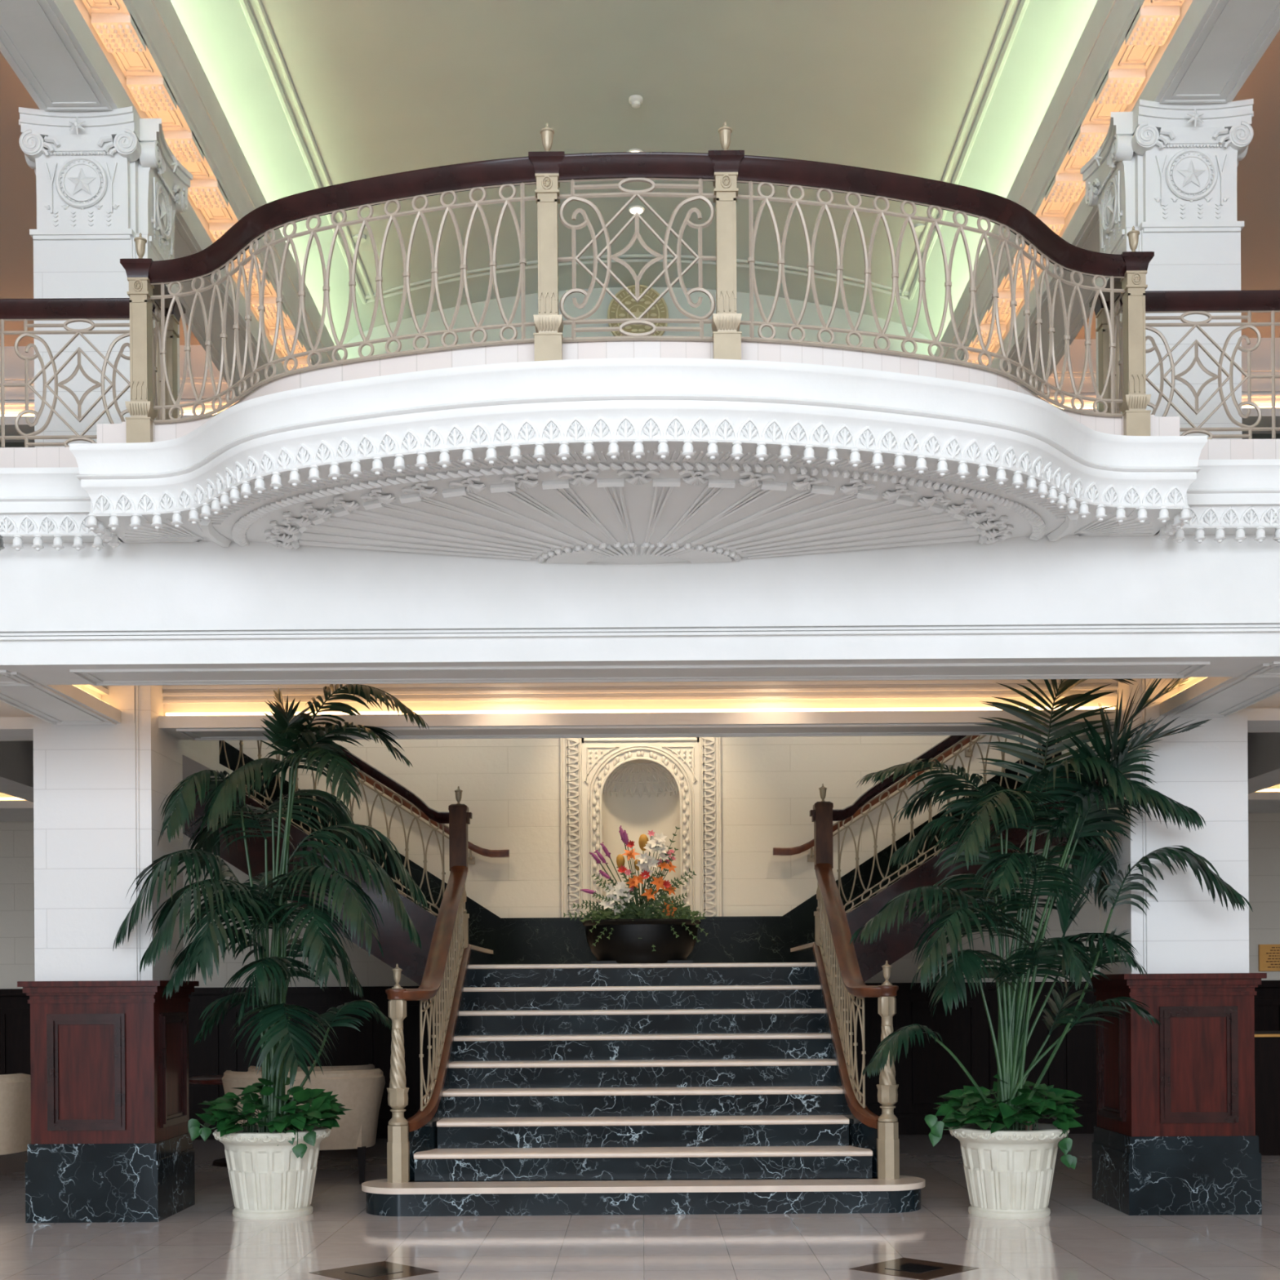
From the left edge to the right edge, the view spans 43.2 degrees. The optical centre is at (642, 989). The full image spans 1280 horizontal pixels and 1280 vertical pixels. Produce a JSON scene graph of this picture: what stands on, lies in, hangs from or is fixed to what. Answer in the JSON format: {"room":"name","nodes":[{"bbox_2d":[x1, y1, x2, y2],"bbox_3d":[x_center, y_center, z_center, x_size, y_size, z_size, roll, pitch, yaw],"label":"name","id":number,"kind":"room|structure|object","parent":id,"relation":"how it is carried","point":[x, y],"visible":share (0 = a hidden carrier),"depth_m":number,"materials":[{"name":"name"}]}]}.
{"room":"historic interior","nodes":[
{"label":"historic interior","id":0,"kind":"room"},
{"bbox_2d":[0,51,200,346],"bbox_3d":[-6.156,-5.668,3.500,5.765,0.180,25.000,0,0,0],"label":"wall","id":1,"kind":"structure","parent":0,"point":[18,190],"depth_m":11.74,"materials":[{"name":"beige paint"}]},
{"bbox_2d":[0,345,239,442],"bbox_3d":[-6.216,-5.310,14.375,5.640,0.735,0.450,0,0,0],"label":"beam","id":2,"kind":"structure","parent":1,"relation":"attached to","point":[14,366],"depth_m":14.27,"materials":[{"name":"paint"}]},
{"bbox_2d":[4,414,17,416],"bbox_3d":[-5.531,-5.043,14.159,0.107,0.021,0.022,0,0,0],"label":"light","id":3,"kind":"object","parent":2,"relation":"attached to","point":[5,415],"depth_m":14.19,"materials":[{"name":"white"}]},
{"bbox_2d":[183,413,199,414],"bbox_3d":[-3.943,-5.053,14.149,0.141,0.021,0.022,0,0,0],"label":"light","id":4,"kind":"object","parent":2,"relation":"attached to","point":[184,413],"depth_m":14.19,"materials":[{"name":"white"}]},
{"bbox_2d":[170,0,1097,351],"bbox_3d":[-0.044,-6.480,3.500,6.426,1.200,25.000,0,0,0],"label":"ceiling","id":5,"kind":"structure","parent":0,"point":[313,94],"depth_m":12.40,"materials":[{"name":"paint"}]},
{"bbox_2d":[351,233,365,243],"bbox_3d":[-2.487,-6.618,14.186,0.120,0.070,0.120,0,0,0],"label":"ceiling sensor","id":6,"kind":"object","parent":5,"relation":"attached to","point":[354,237],"visible":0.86,"depth_m":14.17,"materials":[{"name":"white plastic"}]},
{"bbox_2d":[627,148,643,151],"bbox_3d":[-0.058,-6.955,13.442,0.144,0.030,0.144,0,0,0],"label":"recessed light","id":7,"kind":"object","parent":5,"relation":"in","point":[633,149],"visible":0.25,"depth_m":13.38,"materials":[{"name":"white"}]},
{"bbox_2d":[628,94,643,108],"bbox_3d":[-0.049,-6.922,12.610,0.110,0.065,0.110,0,0,0],"label":"smoke detector","id":8,"kind":"object","parent":5,"relation":"attached to","point":[635,100],"visible":1,"depth_m":12.58,"materials":[{"name":"white plastic"}]},
{"bbox_2d":[628,204,644,213],"bbox_3d":[-0.050,-6.955,14.406,0.144,0.030,0.144,0,0,0],"label":"recessed light","id":9,"kind":"object","parent":5,"relation":"in","point":[633,209],"visible":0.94,"depth_m":14.38,"materials":[{"name":"white"}]},
{"bbox_2d":[914,223,924,231],"bbox_3d":[2.426,-6.652,14.048,0.120,0.070,0.120,0,0,0],"label":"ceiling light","id":10,"kind":"object","parent":5,"relation":"attached to","point":[918,227],"visible":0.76,"depth_m":14.03,"materials":[{"name":"white"}]},
{"bbox_2d":[0,534,1279,686],"bbox_3d":[-0.013,-1.914,7.776,16.000,0.782,0.508,0,0,0],"label":"beam","id":11,"kind":"structure","parent":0,"point":[1070,606],"depth_m":7.55,"materials":[{"name":"paint"}]},
{"bbox_2d":[0,447,123,551],"bbox_3d":[-3.316,-2.271,7.364,2.200,0.507,0.592,0,0,0],"label":"crown molding","id":12,"kind":"structure","parent":11,"relation":"attached to","point":[42,500],"depth_m":7.42,"materials":[{"name":"paint"}]},
{"bbox_2d":[0,297,156,447],"bbox_3d":[-2.644,-2.872,7.580,0.729,0.714,0.116,0,0,0],"label":"railing","id":13,"kind":"object","parent":12,"relation":"on","point":[70,310],"visible":0.82,"depth_m":7.57,"materials":[{"name":"brown metal"}]},
{"bbox_2d":[69,339,1207,564],"bbox_3d":[-0.015,-2.266,6.875,4.964,0.562,1.475,0,0,0],"label":"balcony","id":14,"kind":"object","parent":11,"relation":"attached to","point":[633,452],"visible":1,"depth_m":6.63,"materials":[{"name":"paint"}]},
{"bbox_2d":[120,232,157,443],"bbox_3d":[-2.235,-2.881,7.208,0.140,0.992,0.140,0,0,0],"label":"newel post","id":15,"kind":"object","parent":14,"relation":"on","point":[140,426],"visible":1,"depth_m":7.17,"materials":[{"name":"beige wood"}]},
{"bbox_2d":[151,284,173,420],"bbox_3d":[-2.235,-2.878,7.400,0.116,0.708,0.360,0,0,0],"label":"railing","id":16,"kind":"object","parent":14,"relation":"on","point":[156,305],"visible":0.28,"depth_m":7.42,"materials":[{"name":"brown metal"}]},
{"bbox_2d":[153,301,185,419],"bbox_3d":[-2.234,-2.810,7.600,0.140,0.851,0.140,0,0,0],"label":"railing","id":17,"kind":"object","parent":14,"relation":"on","point":[172,335],"visible":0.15,"depth_m":7.56,"materials":[{"name":"beige metal"}]},
{"bbox_2d":[148,156,537,423],"bbox_3d":[-1.338,-2.884,6.699,2.036,0.708,0.320,0,0,28],"label":"balcony railing","id":18,"kind":"object","parent":14,"relation":"on","point":[473,176],"visible":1,"depth_m":6.54,"materials":[{"name":"brown metal"}]},
{"bbox_2d":[528,123,564,360],"bbox_3d":[-0.368,-2.893,6.321,0.140,0.992,0.140,0,0,0],"label":"newel post","id":19,"kind":"object","parent":14,"relation":"on","point":[548,338],"visible":0.99,"depth_m":6.28,"materials":[{"name":"beige wood"}]},
{"bbox_2d":[557,151,716,342],"bbox_3d":[-0.020,-2.890,6.308,0.637,0.714,0.132,0,0,0],"label":"balcony railing","id":20,"kind":"object","parent":14,"relation":"on","point":[624,166],"visible":1,"depth_m":6.30,"materials":[{"name":"brown metal"}]},
{"bbox_2d":[707,121,744,359],"bbox_3d":[0.328,-2.898,6.321,0.140,0.992,0.140,0,0,0],"label":"newel post","id":21,"kind":"object","parent":14,"relation":"on","point":[726,335],"visible":0.98,"depth_m":6.28,"materials":[{"name":"beige wood"}]},
{"bbox_2d":[736,155,1125,417],"bbox_3d":[1.299,-2.902,6.699,2.036,0.708,0.320,0,0,-28],"label":"balcony railing","id":22,"kind":"object","parent":14,"relation":"on","point":[1009,215],"visible":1,"depth_m":6.53,"materials":[{"name":"brown metal"}]},
{"bbox_2d":[1088,293,1121,413],"bbox_3d":[2.196,-2.841,7.600,0.140,0.851,0.140,0,0,0],"label":"newel post","id":23,"kind":"object","parent":14,"relation":"on","point":[1102,328],"visible":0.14,"depth_m":7.56,"materials":[{"name":"beige wood"}]},
{"bbox_2d":[1101,278,1123,413],"bbox_3d":[2.195,-2.908,7.400,0.116,0.708,0.360,0,0,0],"label":"railing","id":24,"kind":"object","parent":14,"relation":"on","point":[1117,284],"visible":0.32,"depth_m":7.42,"materials":[{"name":"brown metal"}]},
{"bbox_2d":[1118,226,1154,435],"bbox_3d":[2.195,-2.911,7.208,0.140,0.992,0.140,0,0,0],"label":"newel post","id":25,"kind":"object","parent":14,"relation":"on","point":[1136,420],"visible":0.99,"depth_m":7.17,"materials":[{"name":"beige wood"}]},
{"bbox_2d":[1155,439,1279,543],"bbox_3d":[3.284,-2.316,7.364,2.200,0.507,0.592,0,0,0],"label":"crown molding","id":26,"kind":"structure","parent":11,"relation":"attached to","point":[1236,490],"depth_m":7.42,"materials":[{"name":"paint"}]},
{"bbox_2d":[1120,289,1277,439],"bbox_3d":[2.605,-2.908,7.580,0.729,0.714,0.116,0,0,0],"label":"railing","id":27,"kind":"object","parent":26,"relation":"on","point":[1188,302],"visible":0.81,"depth_m":7.57,"materials":[{"name":"brown metal"}]},
{"bbox_2d":[1273,289,1279,431],"bbox_3d":[3.360,-2.913,7.580,0.800,0.714,0.116,0,0,0],"label":"railing","id":28,"kind":"object","parent":26,"relation":"on","point":[1277,306],"visible":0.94,"depth_m":7.57,"materials":[{"name":"brown metal"}]},
{"bbox_2d":[0,1133,1279,1279],"bbox_3d":[0.009,1.393,3.250,18.000,0.204,24.500,0,0,0],"label":"floor","id":29,"kind":"structure","parent":0,"point":[1082,1237],"depth_m":8.32,"materials":[{"name":"beige"}]},
{"bbox_2d":[0,1073,31,1155],"bbox_3d":[-4.616,0.942,10.875,1.090,0.768,0.890,0,0,6],"label":"armchair","id":30,"kind":"object","parent":29,"relation":"on","point":[15,1088],"visible":0.67,"depth_m":10.66,"materials":[{"name":"fabric"}]},
{"bbox_2d":[17,685,199,1222],"bbox_3d":[-3.123,-0.389,9.510,0.804,3.410,0.804,0,0,0],"label":"column","id":31,"kind":"structure","parent":29,"relation":"on","point":[111,1140],"depth_m":9.18,"materials":[{"name":"white paint"}]},
{"bbox_2d":[188,1075,226,1166],"bbox_3d":[-3.043,0.986,12.200,0.740,0.660,0.740,0,0,0],"label":"side table","id":32,"kind":"object","parent":29,"relation":"on","point":[208,1079],"visible":0.3,"depth_m":12.01,"materials":[{"name":"brown wood"}]},
{"bbox_2d":[213,1124,331,1219],"bbox_3d":[-2.157,1.060,9.440,0.673,0.500,0.669,0,0,0],"label":"planter","id":33,"kind":"object","parent":29,"relation":"on","point":[268,1181],"visible":0.88,"depth_m":9.22,"materials":[{"name":"white ceramic"}]},
{"bbox_2d":[187,1077,352,1159],"bbox_3d":[-2.149,0.732,9.441,0.907,0.451,0.838,0,0,-31],"label":"pothos plant","id":34,"kind":"object","parent":33,"relation":"in","point":[324,1106],"visible":0.93,"depth_m":9.26,"materials":[{"name":"green plant"}]},
{"bbox_2d":[112,684,429,1132],"bbox_3d":[-2.132,-0.433,9.422,1.762,2.566,1.501,0,0,-9],"label":"palm","id":35,"kind":"object","parent":33,"relation":"in","point":[271,983],"visible":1,"depth_m":9.16,"materials":[{"name":"green plant"}]},
{"bbox_2d":[222,1068,385,1184],"bbox_3d":[-2.321,0.927,11.125,1.090,0.768,0.890,0,0,-7],"label":"armchair","id":36,"kind":"object","parent":29,"relation":"on","point":[361,1091],"visible":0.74,"depth_m":10.79,"materials":[{"name":"fabric"}]},
{"bbox_2d":[247,1063,374,1071],"bbox_3d":[-2.649,0.956,12.977,1.014,0.714,0.828,0,0,-11],"label":"armchair","id":37,"kind":"object","parent":29,"relation":"on","point":[251,1068],"visible":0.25,"depth_m":12.64,"materials":[{"name":"fabric"}]},
{"bbox_2d":[361,942,925,1216],"bbox_3d":[0.003,0.476,11.761,3.320,1.637,4.978,0,0,0],"label":"staircase","id":38,"kind":"structure","parent":29,"relation":"on","point":[624,1088],"depth_m":10.21,"materials":[{"name":"black stone"}]},
{"bbox_2d":[182,780,493,985],"bbox_3d":[-3.014,-1.246,13.012,3.390,2.707,2.465,0,0,0],"label":"stair","id":39,"kind":"structure","parent":38,"relation":"on","point":[397,947],"depth_m":11.80,"materials":[{"name":"black stone"}]},
{"bbox_2d":[219,739,448,915],"bbox_3d":[-3.013,-1.906,11.850,3.206,2.872,0.116,0,0,0],"label":"stair railing","id":40,"kind":"object","parent":39,"relation":"on","point":[440,817],"visible":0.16,"depth_m":11.85,"materials":[{"name":"beige metal"}]},
{"bbox_2d":[385,964,409,1182],"bbox_3d":[-1.452,0.493,9.602,0.140,1.294,0.140,0,0,0],"label":"newel post","id":41,"kind":"object","parent":38,"relation":"on","point":[398,1143],"depth_m":9.56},
{"bbox_2d":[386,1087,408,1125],"bbox_3d":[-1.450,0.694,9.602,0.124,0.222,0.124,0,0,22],"label":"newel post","id":42,"kind":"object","parent":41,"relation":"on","point":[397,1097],"depth_m":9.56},
{"bbox_2d":[401,866,467,1111],"bbox_3d":[-1.355,-0.083,10.705,0.225,1.637,2.328,0,0,0],"label":"stair railing","id":43,"kind":"object","parent":38,"relation":"on","point":[437,984],"visible":1,"depth_m":10.48,"materials":[{"name":"brown wood"}]},
{"bbox_2d":[448,786,472,968],"bbox_3d":[-1.327,-0.720,11.837,0.164,1.547,0.144,0,0,0],"label":"newel post","id":44,"kind":"object","parent":38,"relation":"on","point":[460,817],"visible":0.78,"depth_m":11.76,"materials":[{"name":"brown wood"}]},
{"bbox_2d":[582,918,701,964],"bbox_3d":[-0.003,-0.385,13.550,1.000,0.390,0.700,0,0,0],"label":"flower bowl","id":45,"kind":"object","parent":38,"relation":"on","point":[624,945],"visible":0.81,"depth_m":13.29,"materials":[{"name":"black ceramic"}]},
{"bbox_2d":[563,825,708,951],"bbox_3d":[-0.064,-0.842,13.530,1.187,1.060,0.705,0,0,-5],"label":"flower arrangement","id":46,"kind":"object","parent":45,"relation":"in","point":[619,895],"visible":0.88,"depth_m":13.46,"materials":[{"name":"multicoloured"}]},
{"bbox_2d":[809,783,833,946],"bbox_3d":[1.317,-0.738,11.837,0.164,1.547,0.144,0,0,0],"label":"newel post","id":47,"kind":"object","parent":38,"relation":"on","point":[821,815],"visible":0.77,"depth_m":11.76,"materials":[{"name":"brown wood"}]},
{"bbox_2d":[814,863,882,1107],"bbox_3d":[1.354,-0.102,10.705,0.225,1.637,2.328,0,0,0],"label":"stair railing","id":48,"kind":"object","parent":38,"relation":"on","point":[841,964],"visible":0.99,"depth_m":10.48,"materials":[{"name":"brown wood"}]},
{"bbox_2d":[876,960,899,1179],"bbox_3d":[1.458,0.473,9.602,0.140,1.294,0.140,0,0,0],"label":"newel post","id":49,"kind":"object","parent":38,"relation":"on","point":[887,1140],"depth_m":9.56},
{"bbox_2d":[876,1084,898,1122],"bbox_3d":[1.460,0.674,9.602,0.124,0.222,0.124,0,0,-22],"label":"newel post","id":50,"kind":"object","parent":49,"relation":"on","point":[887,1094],"depth_m":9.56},
{"bbox_2d":[790,776,1098,996],"bbox_3d":[2.996,-1.287,13.012,3.390,2.707,2.465,0,0,0],"label":"stair","id":51,"kind":"structure","parent":38,"relation":"on","point":[892,945],"depth_m":11.80,"materials":[{"name":"black stone"}]},
{"bbox_2d":[832,734,1061,913],"bbox_3d":[2.987,-1.947,11.850,3.206,2.872,0.116,0,0,0],"label":"stair railing","id":52,"kind":"object","parent":51,"relation":"on","point":[838,815],"visible":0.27,"depth_m":11.85,"materials":[{"name":"beige metal"}]},
{"bbox_2d":[948,1122,1069,1219],"bbox_3d":[2.098,1.031,9.240,0.673,0.500,0.669,0,0,0],"label":"planter","id":53,"kind":"object","parent":29,"relation":"on","point":[1009,1174],"visible":0.89,"depth_m":9.03,"materials":[{"name":"white ceramic"}]},
{"bbox_2d":[924,1074,1083,1169],"bbox_3d":[2.099,0.742,9.256,0.857,0.520,0.911,0,0,22],"label":"pothos plant","id":54,"kind":"object","parent":53,"relation":"in","point":[1055,1105],"visible":0.94,"depth_m":9.04,"materials":[{"name":"green plant"}]},
{"bbox_2d":[849,678,1253,1130],"bbox_3d":[2.229,-0.523,9.182,2.185,2.686,1.388,0,0,0],"label":"palm","id":55,"kind":"object","parent":53,"relation":"in","point":[1083,814],"visible":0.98,"depth_m":9.05,"materials":[{"name":"green plant"}]},
{"bbox_2d":[1084,678,1266,1215],"bbox_3d":[3.117,-0.431,9.510,0.804,3.410,0.804,0,0,0],"label":"column","id":56,"kind":"structure","parent":29,"relation":"on","point":[1175,1131],"depth_m":9.18,"materials":[{"name":"white paint"}]},
{"bbox_2d":[1254,1031,1279,1155],"bbox_3d":[5.380,0.793,12.635,1.750,0.930,0.770,0,0,0],"label":"reception desk","id":57,"kind":"object","parent":29,"relation":"on","point":[1267,1043],"visible":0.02,"depth_m":12.30,"materials":[{"name":"brown wood"}]},
{"bbox_2d":[0,734,1279,988],"bbox_3d":[-0.010,-1.505,14.450,18.000,5.600,0.300,0,0,0],"label":"wall","id":58,"kind":"structure","parent":0,"point":[771,785],"depth_m":14.30,"materials":[{"name":"beige paint"}]},
{"bbox_2d":[307,742,509,864],"bbox_3d":[-2.795,-2.142,14.229,3.240,2.081,0.131,0,0,0],"label":"wall handrail","id":59,"kind":"object","parent":58,"relation":"attached to","point":[485,852],"visible":0.29,"depth_m":14.17,"materials":[{"name":"brown wood"}]},
{"bbox_2d":[0,980,1279,1139],"bbox_3d":[0.004,0.625,14.249,17.800,1.340,0.099,0,0,0],"label":"wainscot","id":60,"kind":"structure","parent":58,"relation":"attached to","point":[928,1073],"depth_m":14.26,"materials":[{"name":"brown wood"}]},
{"bbox_2d":[219,738,1062,964],"bbox_3d":[-0.010,-1.415,14.267,9.200,2.819,0.064,0,0,0],"label":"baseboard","id":61,"kind":"structure","parent":58,"relation":"attached to","point":[755,939],"depth_m":14.25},
{"bbox_2d":[560,737,722,917],"bbox_3d":[-0.009,-1.365,14.442,1.424,1.920,0.351,0,0,0],"label":"wall niche","id":62,"kind":"object","parent":58,"relation":"attached to","point":[640,785],"visible":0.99,"depth_m":14.28,"materials":[{"name":"beige stone"}]},
{"bbox_2d":[773,735,978,862],"bbox_3d":[2.765,-2.179,14.229,3.240,2.081,0.131,0,0,0],"label":"wall handrail","id":63,"kind":"object","parent":58,"relation":"attached to","point":[797,850],"visible":0.25,"depth_m":14.17,"materials":[{"name":"brown wood"}]},
{"bbox_2d":[1257,944,1279,971],"bbox_3d":[5.591,-0.283,14.283,0.275,0.236,0.031,0,0,0],"label":"wall plaque","id":64,"kind":"object","parent":58,"relation":"attached to","point":[1268,955],"visible":1,"depth_m":14.27,"materials":[{"name":"gold metal"}]},
{"bbox_2d":[0,287,1279,447],"bbox_3d":[-0.019,-2.832,16.125,18.000,8.255,0.250,0,0,0],"label":"wall","id":65,"kind":"structure","parent":0,"point":[781,314],"depth_m":16.00,"materials":[{"name":"beige paint"}]},
{"bbox_2d":[73,0,341,370],"bbox_3d":[-3.049,-5.744,3.555,0.380,0.530,25.110,0,0,0],"label":"crown molding","id":66,"kind":"structure","parent":65,"relation":"attached to","point":[145,43],"depth_m":10.62,"materials":[{"name":"paint"}]},
{"bbox_2d":[607,284,668,336],"bbox_3d":[-0.042,-6.658,15.965,0.607,0.607,0.070,0,0,0],"label":"seal","id":67,"kind":"object","parent":65,"relation":"attached to","point":[660,310],"visible":0.7,"depth_m":15.95,"materials":[{"name":"gold metal"}]},
{"bbox_2d":[934,0,1192,365],"bbox_3d":[2.971,-5.785,3.555,0.380,0.530,25.110,0,0,0],"label":"crown molding","id":68,"kind":"structure","parent":65,"relation":"attached to","point":[1122,43],"depth_m":10.69,"materials":[{"name":"paint"}]},
{"bbox_2d":[1075,30,1279,338],"bbox_3d":[6.079,-5.752,3.500,5.765,0.180,25.000,0,0,0],"label":"wall","id":69,"kind":"structure","parent":0,"point":[1258,174],"depth_m":11.63,"materials":[{"name":"beige paint"}]},
{"bbox_2d":[1036,337,1279,434],"bbox_3d":[6.144,-5.394,14.375,5.640,0.735,0.450,0,0,0],"label":"beam","id":70,"kind":"structure","parent":69,"relation":"attached to","point":[1260,358],"depth_m":14.27,"materials":[{"name":"paint"}]},
{"bbox_2d":[1075,407,1093,408],"bbox_3d":[3.877,-5.106,14.158,0.149,0.021,0.023,0,0,0],"label":"light","id":71,"kind":"object","parent":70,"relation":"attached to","point":[1076,407],"depth_m":14.19,"materials":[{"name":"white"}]},
{"bbox_2d":[1241,405,1254,408],"bbox_3d":[5.313,-5.116,14.156,0.116,0.021,0.040,0,0,0],"label":"light","id":72,"kind":"object","parent":70,"relation":"attached to","point":[1251,406],"depth_m":14.19,"materials":[{"name":"white"}]},
{"bbox_2d":[1258,405,1279,407],"bbox_3d":[5.493,-5.117,14.149,0.188,0.021,0.023,0,0,0],"label":"light","id":73,"kind":"object","parent":70,"relation":"attached to","point":[1259,406],"depth_m":14.19,"materials":[{"name":"white"}]},
{"bbox_3d":[-0.015,-2.220,11.810,18.000,0.190,8.380,0,0,0],"label":"floor","id":74,"kind":"structure","parent":0,"visible":0},
{"bbox_2d":[18,106,192,447],"bbox_3d":[-3.137,-3.624,9.470,0.827,2.680,0.787,0,0,0],"label":"column","id":75,"kind":"structure","parent":74,"relation":"on","point":[104,179],"depth_m":9.18,"materials":[{"name":"white stone"}]},
{"bbox_2d":[0,0,285,400],"bbox_3d":[-3.166,-5.325,3.500,0.460,0.747,25.000,0,0,0],"label":"beam","id":76,"kind":"structure","parent":75,"relation":"on","point":[49,45],"depth_m":8.87,"materials":[{"name":"paint"}]},
{"bbox_2d":[1080,98,1253,439],"bbox_3d":[3.088,-3.666,9.470,0.827,2.680,0.787,0,0,0],"label":"column","id":77,"kind":"structure","parent":74,"relation":"on","point":[1167,171],"depth_m":9.18,"materials":[{"name":"white stone"}]},
{"bbox_2d":[990,0,1279,395],"bbox_3d":[3.094,-5.368,3.500,0.460,0.747,25.000,0,0,0],"label":"beam","id":78,"kind":"structure","parent":77,"relation":"on","point":[1216,45],"depth_m":8.88,"materials":[{"name":"paint"}]},
{"bbox_3d":[-0.014,-2.090,11.145,16.000,0.050,6.290,0,0,0],"label":"ceiling","id":79,"kind":"structure","parent":0,"visible":0},
{"bbox_2d":[0,663,1279,822],"bbox_3d":[-0.012,-1.800,10.995,16.000,0.610,6.590,0,0,0],"label":"beam","id":80,"kind":"structure","parent":79,"relation":"attached to","point":[1214,696],"depth_m":9.11,"materials":[{"name":"paint"}]},
{"bbox_2d":[0,797,24,799],"bbox_3d":[-6.361,-1.537,13.070,3.100,0.021,0.024,0,0,0],"label":"light","id":81,"kind":"object","parent":80,"relation":"attached to","point":[1,798],"visible":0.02,"depth_m":13.06,"materials":[{"name":"white"}]},
{"bbox_2d":[1256,788,1279,791],"bbox_3d":[6.339,-1.623,13.070,3.100,0.021,0.024,0,0,0],"label":"light","id":82,"kind":"object","parent":80,"relation":"attached to","point":[1264,789],"visible":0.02,"depth_m":13.06,"materials":[{"name":"white"}]},
{"bbox_2d":[0,679,1279,741],"bbox_3d":[-0.012,-1.814,9.580,16.000,0.582,0.440,0,0,0],"label":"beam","id":83,"kind":"structure","parent":79,"relation":"attached to","point":[1263,716],"depth_m":9.46,"materials":[{"name":"paint"}]},
{"bbox_2d":[165,711,274,715],"bbox_3d":[-2.442,-1.603,9.333,0.640,0.021,0.108,0,0,0],"label":"light","id":84,"kind":"object","parent":83,"relation":"attached to","point":[232,713],"depth_m":9.40,"materials":[{"name":"white"}]},
{"bbox_2d":[413,706,1001,714],"bbox_3d":[0.384,-1.623,9.333,3.398,0.021,0.108,0,0,0],"label":"light","id":85,"kind":"object","parent":83,"relation":"attached to","point":[626,711],"depth_m":9.40,"materials":[{"name":"white"}]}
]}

